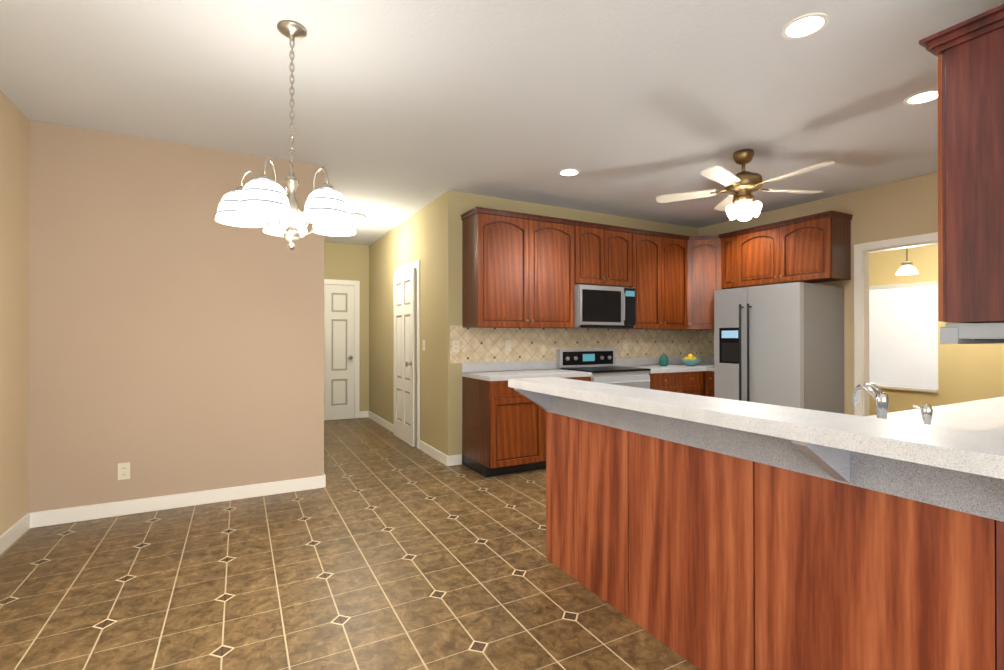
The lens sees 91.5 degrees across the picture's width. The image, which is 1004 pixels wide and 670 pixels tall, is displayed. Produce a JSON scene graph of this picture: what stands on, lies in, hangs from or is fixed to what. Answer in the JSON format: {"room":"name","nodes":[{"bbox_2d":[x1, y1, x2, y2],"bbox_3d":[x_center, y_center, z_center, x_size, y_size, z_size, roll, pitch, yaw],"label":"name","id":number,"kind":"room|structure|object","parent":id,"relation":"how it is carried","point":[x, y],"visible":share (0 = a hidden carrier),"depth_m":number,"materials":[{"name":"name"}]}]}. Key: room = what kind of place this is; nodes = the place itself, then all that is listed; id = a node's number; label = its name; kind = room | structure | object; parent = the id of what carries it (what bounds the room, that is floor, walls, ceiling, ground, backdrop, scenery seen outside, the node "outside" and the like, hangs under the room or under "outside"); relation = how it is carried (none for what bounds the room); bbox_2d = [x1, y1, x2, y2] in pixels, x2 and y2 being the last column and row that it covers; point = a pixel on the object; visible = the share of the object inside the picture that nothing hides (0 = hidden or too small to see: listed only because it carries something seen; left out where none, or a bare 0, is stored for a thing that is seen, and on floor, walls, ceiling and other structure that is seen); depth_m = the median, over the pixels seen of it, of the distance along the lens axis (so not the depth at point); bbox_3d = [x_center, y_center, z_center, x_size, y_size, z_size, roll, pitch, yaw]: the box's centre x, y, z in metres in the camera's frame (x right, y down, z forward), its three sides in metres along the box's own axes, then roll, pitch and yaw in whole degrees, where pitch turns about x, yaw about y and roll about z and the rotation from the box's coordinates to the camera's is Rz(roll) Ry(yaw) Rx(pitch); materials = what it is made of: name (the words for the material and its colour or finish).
{"room":"kitchen","nodes":[
{"label":"kitchen","id":0,"kind":"room"},
{"bbox_2d":[0,90,28,535],"bbox_3d":[-1.416,-0.088,-0.086,0.120,2.700,7.480,0,0,-28],"label":"wall","id":1,"kind":"structure","parent":0,"point":[14,223],"depth_m":3.02,"materials":[{"name":"paint"}]},
{"bbox_2d":[0,512,31,554],"bbox_3d":[-1.383,1.213,-0.015,0.017,0.100,7.383,0,0,-28],"label":"baseboard","id":2,"kind":"structure","parent":1,"relation":"attached to","point":[10,536],"depth_m":3.02,"materials":[{"name":"white wood"}]},
{"bbox_2d":[28,120,323,512],"bbox_3d":[-3.246,-0.067,5.287,1.977,2.700,3.720,0,0,-28],"label":"wall","id":3,"kind":"structure","parent":0,"point":[175,337],"depth_m":3.58,"materials":[{"name":"paint"}]},
{"bbox_2d":[118,462,129,479],"bbox_3d":[-2.680,0.966,3.470,0.070,0.116,0.008,0,0,-28],"label":"outlet","id":4,"kind":"object","parent":3,"relation":"attached to","point":[123,471],"visible":1,"depth_m":3.47,"materials":[{"name":"beige plastic"}]},
{"bbox_2d":[32,475,323,527],"bbox_3d":[-2.312,1.227,3.666,1.800,0.100,0.017,0,0,-28],"label":"baseboard","id":5,"kind":"structure","parent":3,"relation":"attached to","point":[112,509],"depth_m":3.59,"materials":[{"name":"white wood"}]},
{"bbox_2d":[324,242,368,410],"bbox_3d":[-2.674,-0.059,7.552,1.173,2.700,0.270,0,0,-28],"label":"wall","id":6,"kind":"structure","parent":0,"point":[342,261],"depth_m":7.65,"materials":[{"name":"paint"}]},
{"bbox_2d":[324,284,354,420],"bbox_3d":[-2.612,0.262,7.348,0.784,2.042,0.104,0,0,-28],"label":"door","id":7,"kind":"structure","parent":6,"relation":"in","point":[339,314],"depth_m":7.45,"materials":[{"name":"white wood"}]},
{"bbox_2d":[324,279,359,417],"bbox_3d":[-2.640,0.222,7.405,0.950,2.138,0.016,0,0,-28],"label":"door frame","id":8,"kind":"structure","parent":6,"relation":"attached to","point":[356,340],"depth_m":7.60,"materials":[{"name":"white wood"}]},
{"bbox_2d":[0,417,699,669],"bbox_3d":[1.511,1.326,3.590,9.100,0.100,11.200,0,0,-28],"label":"floor","id":9,"kind":"structure","parent":0,"point":[385,549],"depth_m":2.49,"materials":[{"name":"tile"}]},
{"bbox_2d":[461,373,591,477],"bbox_3d":[0.243,0.846,4.848,1.115,0.870,0.627,0,0,-28],"label":"base cabinet","id":10,"kind":"object","parent":9,"relation":"on","point":[503,428],"depth_m":4.47,"materials":[{"name":"brown wood"}]},
{"bbox_2d":[556,348,650,388],"bbox_3d":[1.101,0.708,5.266,0.770,1.110,0.697,0,0,-28],"label":"stove","id":11,"kind":"object","parent":9,"relation":"on","point":[599,363],"visible":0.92,"depth_m":5.33,"materials":[{"name":"silver metal"}]},
{"bbox_2d":[649,365,713,396],"bbox_3d":[2.130,0.850,5.762,1.494,0.870,0.799,0,0,-28],"label":"base cabinet","id":12,"kind":"object","parent":9,"relation":"on","point":[697,379],"depth_m":5.48,"materials":[{"name":"brown wood"}]},
{"bbox_2d":[659,355,668,365],"bbox_3d":[1.921,0.304,5.811,0.110,0.135,0.110,0,0,-28],"label":"vase","id":13,"kind":"object","parent":12,"relation":"on","point":[663,360],"visible":0.96,"depth_m":5.77,"materials":[{"name":"teal ceramic"}]},
{"bbox_2d":[680,354,701,365],"bbox_3d":[2.268,0.299,5.884,0.250,0.146,0.250,0,0,-28],"label":"fruit bowl","id":14,"kind":"object","parent":12,"relation":"on","point":[690,360],"visible":1,"depth_m":5.82,"materials":[{"name":"teal ceramic"}]},
{"bbox_2d":[508,377,1003,669],"bbox_3d":[0.985,0.755,1.976,0.985,1.031,2.190,0,0,-28],"label":"peninsula bar","id":15,"kind":"object","parent":9,"relation":"on","point":[705,532],"visible":1,"depth_m":1.57,"materials":[{"name":"brown wood"}]},
{"bbox_2d":[852,383,888,418],"bbox_3d":[1.337,0.263,1.802,0.161,0.188,0.156,0,0,-28],"label":"faucet","id":16,"kind":"object","parent":15,"relation":"on","point":[880,397],"visible":0.81,"depth_m":1.75,"materials":[{"name":"silver metal"}]},
{"bbox_2d":[912,404,932,424],"bbox_3d":[1.467,0.298,1.704,0.060,0.116,0.046,0,0,-28],"label":"sprayer","id":17,"kind":"object","parent":15,"relation":"on","point":[926,413],"visible":0.73,"depth_m":1.70,"materials":[{"name":"silver metal"}]},
{"bbox_2d":[714,282,843,413],"bbox_3d":[2.857,0.392,5.133,0.806,1.780,0.940,0,0,-28],"label":"refrigerator","id":18,"kind":"object","parent":9,"relation":"on","point":[779,344],"visible":0.58,"depth_m":4.81,"materials":[{"name":"silver metal"}]},
{"bbox_2d":[889,408,1003,430],"bbox_3d":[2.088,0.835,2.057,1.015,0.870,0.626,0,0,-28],"label":"countertop","id":19,"kind":"structure","parent":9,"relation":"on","point":[982,415],"depth_m":2.08,"materials":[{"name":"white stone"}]},
{"bbox_2d":[969,400,1003,411],"bbox_3d":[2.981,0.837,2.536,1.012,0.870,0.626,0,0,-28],"label":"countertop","id":20,"kind":"structure","parent":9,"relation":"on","point":[998,405],"depth_m":2.43,"materials":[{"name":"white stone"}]},
{"bbox_2d":[0,0,1003,245],"bbox_3d":[1.511,-1.474,3.600,9.100,0.100,11.200,0,0,-28],"label":"ceiling","id":21,"kind":"structure","parent":0,"point":[403,110],"depth_m":2.86,"materials":[{"name":"white paint"}]},
{"bbox_2d":[215,20,355,249],"bbox_3d":[-0.991,-0.911,2.297,0.619,1.034,0.603,0,0,-28],"label":"chandelier","id":22,"kind":"object","parent":21,"relation":"hanging from","point":[267,203],"visible":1,"depth_m":2.20,"materials":[{"name":"white glass"}]},
{"bbox_2d":[350,212,365,224],"bbox_3d":[-1.760,-1.360,5.794,0.300,0.109,0.300,0,0,-28],"label":"dome light","id":23,"kind":"object","parent":21,"relation":"attached to","point":[359,218],"visible":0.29,"depth_m":5.72,"materials":[{"name":"white glass"}]},
{"bbox_2d":[558,169,579,175],"bbox_3d":[0.588,-1.418,4.273,0.188,0.006,0.188,0,0,-37],"label":"recessed light","id":24,"kind":"object","parent":21,"relation":"in","point":[565,172],"depth_m":4.27,"materials":[{"name":"white"}]},
{"bbox_2d":[656,149,834,220],"bbox_3d":[1.898,-1.163,3.765,1.260,0.518,1.225,0,0,-28],"label":"ceiling fan","id":25,"kind":"object","parent":21,"relation":"hanging from","point":[742,185],"visible":1,"depth_m":3.75,"materials":[{"name":"beige wood"}]},
{"bbox_2d":[781,13,828,39],"bbox_3d":[1.399,-1.426,2.264,0.188,0.006,0.188,0,0,-37],"label":"recessed light","id":26,"kind":"object","parent":21,"relation":"in","point":[804,26],"depth_m":2.26,"materials":[{"name":"white"}]},
{"bbox_2d":[895,248,918,274],"bbox_3d":[4.401,-1.040,5.320,0.200,0.755,0.197,0,0,-28],"label":"light","id":27,"kind":"object","parent":21,"relation":"hanging from","point":[906,268],"visible":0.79,"depth_m":5.29,"materials":[{"name":"white glass"}]},
{"bbox_2d":[904,89,937,104],"bbox_3d":[2.528,-1.423,2.931,0.188,0.006,0.188,0,0,-37],"label":"recessed light","id":28,"kind":"object","parent":21,"relation":"in","point":[926,96],"depth_m":2.93,"materials":[{"name":"white glass"}]},
{"bbox_2d":[369,190,697,455],"bbox_3d":[0.234,-0.060,7.234,3.650,2.700,3.580,0,0,-28],"label":"wall","id":29,"kind":"structure","parent":0,"point":[429,236],"depth_m":5.29,"materials":[{"name":"paint"}]},
{"bbox_2d":[364,411,393,432],"bbox_3d":[-1.755,1.240,7.043,0.036,0.100,1.493,0,0,-28],"label":"baseboard","id":30,"kind":"structure","parent":29,"relation":"attached to","point":[379,420],"depth_m":7.07,"materials":[{"name":"white wood"}]},
{"bbox_2d":[394,268,415,446],"bbox_3d":[-1.221,0.256,5.932,0.104,2.042,0.804,0,0,-28],"label":"hall door","id":31,"kind":"structure","parent":29,"relation":"in","point":[404,356],"depth_m":5.86,"materials":[{"name":"white wood"}]},
{"bbox_2d":[395,260,419,448],"bbox_3d":[-1.165,0.216,5.960,0.016,2.138,0.970,0,0,-28],"label":"door frame","id":32,"kind":"structure","parent":29,"relation":"attached to","point":[415,264],"depth_m":5.56,"materials":[{"name":"white wood"}]},
{"bbox_2d":[420,440,451,465],"bbox_3d":[-0.713,1.232,5.146,0.043,0.100,0.834,0,0,-28],"label":"baseboard","id":33,"kind":"structure","parent":29,"relation":"attached to","point":[443,458],"depth_m":5.03,"materials":[{"name":"white wood"}]},
{"bbox_2d":[461,206,576,327],"bbox_3d":[0.180,-0.623,4.971,1.115,1.100,0.356,0,0,-28],"label":"upper cabinet","id":34,"kind":"object","parent":29,"relation":"attached to","point":[522,270],"depth_m":4.78,"materials":[{"name":"brown wood"}]},
{"bbox_2d":[450,325,697,362],"bbox_3d":[1.046,-0.137,5.636,3.529,0.838,0.003,0,0,-28],"label":"backsplash","id":35,"kind":"structure","parent":29,"relation":"attached to","point":[479,345],"depth_m":5.39,"materials":[{"name":"tile"}]},
{"bbox_2d":[452,340,458,351],"bbox_3d":[-0.454,0.111,4.825,0.070,0.116,0.008,0,0,-28],"label":"light switch","id":36,"kind":"object","parent":35,"relation":"attached to","point":[455,345],"visible":1,"depth_m":4.82,"materials":[{"name":"beige plastic"}]},
{"bbox_2d":[505,340,510,350],"bbox_3d":[0.067,0.112,5.102,0.070,0.116,0.012,0,0,-28],"label":"light switch","id":37,"kind":"object","parent":35,"relation":"attached to","point":[507,345],"visible":1,"depth_m":5.10,"materials":[{"name":"beige plastic"}]},
{"bbox_2d":[623,340,627,348],"bbox_3d":[1.475,0.115,5.860,0.070,0.116,0.008,0,0,-28],"label":"light switch","id":38,"kind":"object","parent":35,"relation":"attached to","point":[625,344],"visible":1,"depth_m":5.86,"materials":[{"name":"beige plastic"}]},
{"bbox_2d":[577,222,632,287],"bbox_3d":[1.020,-0.854,5.422,0.780,0.635,0.356,0,0,-28],"label":"upper cabinet","id":39,"kind":"object","parent":29,"relation":"attached to","point":[604,253],"depth_m":5.27,"materials":[{"name":"brown wood"}]},
{"bbox_2d":[575,284,635,328],"bbox_3d":[1.045,-0.299,5.374,0.770,0.445,0.459,0,0,-28],"label":"microwave","id":40,"kind":"object","parent":39,"relation":"attached to","point":[606,307],"visible":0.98,"depth_m":5.18,"materials":[{"name":"silver metal"}]},
{"bbox_2d":[614,228,664,329],"bbox_3d":[1.564,-0.628,5.713,0.440,1.116,0.356,0,0,-28],"label":"upper cabinet","id":41,"kind":"object","parent":29,"relation":"attached to","point":[648,246],"depth_m":5.58,"materials":[{"name":"brown wood"}]},
{"bbox_2d":[665,233,688,329],"bbox_3d":[1.951,-0.627,5.921,0.439,1.116,0.356,0,0,-28],"label":"upper cabinet","id":42,"kind":"object","parent":29,"relation":"attached to","point":[676,246],"depth_m":5.78,"materials":[{"name":"brown wood"}]},
{"bbox_2d":[689,234,720,329],"bbox_3d":[2.404,-0.621,5.823,0.287,1.097,0.287,0,0,-28],"label":"upper cabinet","id":43,"kind":"object","parent":29,"relation":"attached to","point":[704,251],"depth_m":5.82,"materials":[{"name":"brown wood"}]},
{"bbox_2d":[698,172,937,415],"bbox_3d":[3.431,-0.068,5.028,0.100,2.700,3.330,0,0,-28],"label":"wall","id":44,"kind":"structure","parent":0,"point":[902,208],"depth_m":4.76,"materials":[{"name":"paint"}]},
{"bbox_2d":[698,330,713,356],"bbox_3d":[2.797,-0.135,6.101,0.004,0.838,0.780,0,0,-28],"label":"backsplash","id":45,"kind":"structure","parent":44,"relation":"attached to","point":[705,338],"depth_m":6.37,"materials":[{"name":"tile"}]},
{"bbox_2d":[721,232,732,289],"bbox_3d":[2.779,-0.628,5.757,0.355,1.116,0.208,0,0,-28],"label":"upper cabinet","id":46,"kind":"object","parent":44,"relation":"attached to","point":[727,238],"depth_m":5.69,"materials":[{"name":"brown wood"}]},
{"bbox_2d":[733,210,852,287],"bbox_3d":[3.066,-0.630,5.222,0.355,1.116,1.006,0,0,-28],"label":"upper cabinet","id":47,"kind":"object","parent":44,"relation":"attached to","point":[814,248],"depth_m":5.00,"materials":[{"name":"brown wood"}]},
{"bbox_2d":[854,232,937,415],"bbox_3d":[3.885,0.192,4.165,0.116,2.173,1.548,0,0,-28],"label":"trim","id":48,"kind":"structure","parent":44,"relation":"attached to","point":[862,251],"depth_m":4.77,"materials":[{"name":"white"}]},
{"bbox_2d":[869,244,1003,415],"bbox_3d":[5.482,-0.066,5.669,0.120,2.700,5.100,0,0,-28],"label":"wall","id":49,"kind":"structure","parent":0,"point":[969,372],"depth_m":5.89,"materials":[{"name":"paint"}]},
{"bbox_2d":[869,281,937,392],"bbox_3d":[5.045,0.022,6.302,0.048,1.350,0.890,0,0,-28],"label":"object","id":50,"kind":"object","parent":49,"relation":"attached to","point":[903,336],"visible":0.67,"depth_m":6.21,"materials":[{"name":"white"}]},
{"bbox_3d":[3.167,-0.079,2.191,3.050,2.700,0.160,0,0,-28],"label":"wall","id":51,"kind":"structure","parent":0,"visible":0},
{"bbox_2d":[919,4,1003,322],"bbox_3d":[2.177,-0.599,1.979,1.034,1.102,0.396,0,0,-28],"label":"upper cabinet","id":52,"kind":"object","parent":51,"relation":"attached to","point":[968,54],"visible":0.98,"depth_m":1.76,"materials":[{"name":"brown wood"}]},
{"bbox_2d":[940,322,1003,343],"bbox_3d":[2.123,-0.005,1.926,0.770,0.079,0.355,0,0,-28],"label":"range hood","id":53,"kind":"object","parent":51,"relation":"attached to","point":[971,333],"visible":1,"depth_m":1.84,"materials":[{"name":"grey paint"}]}
]}

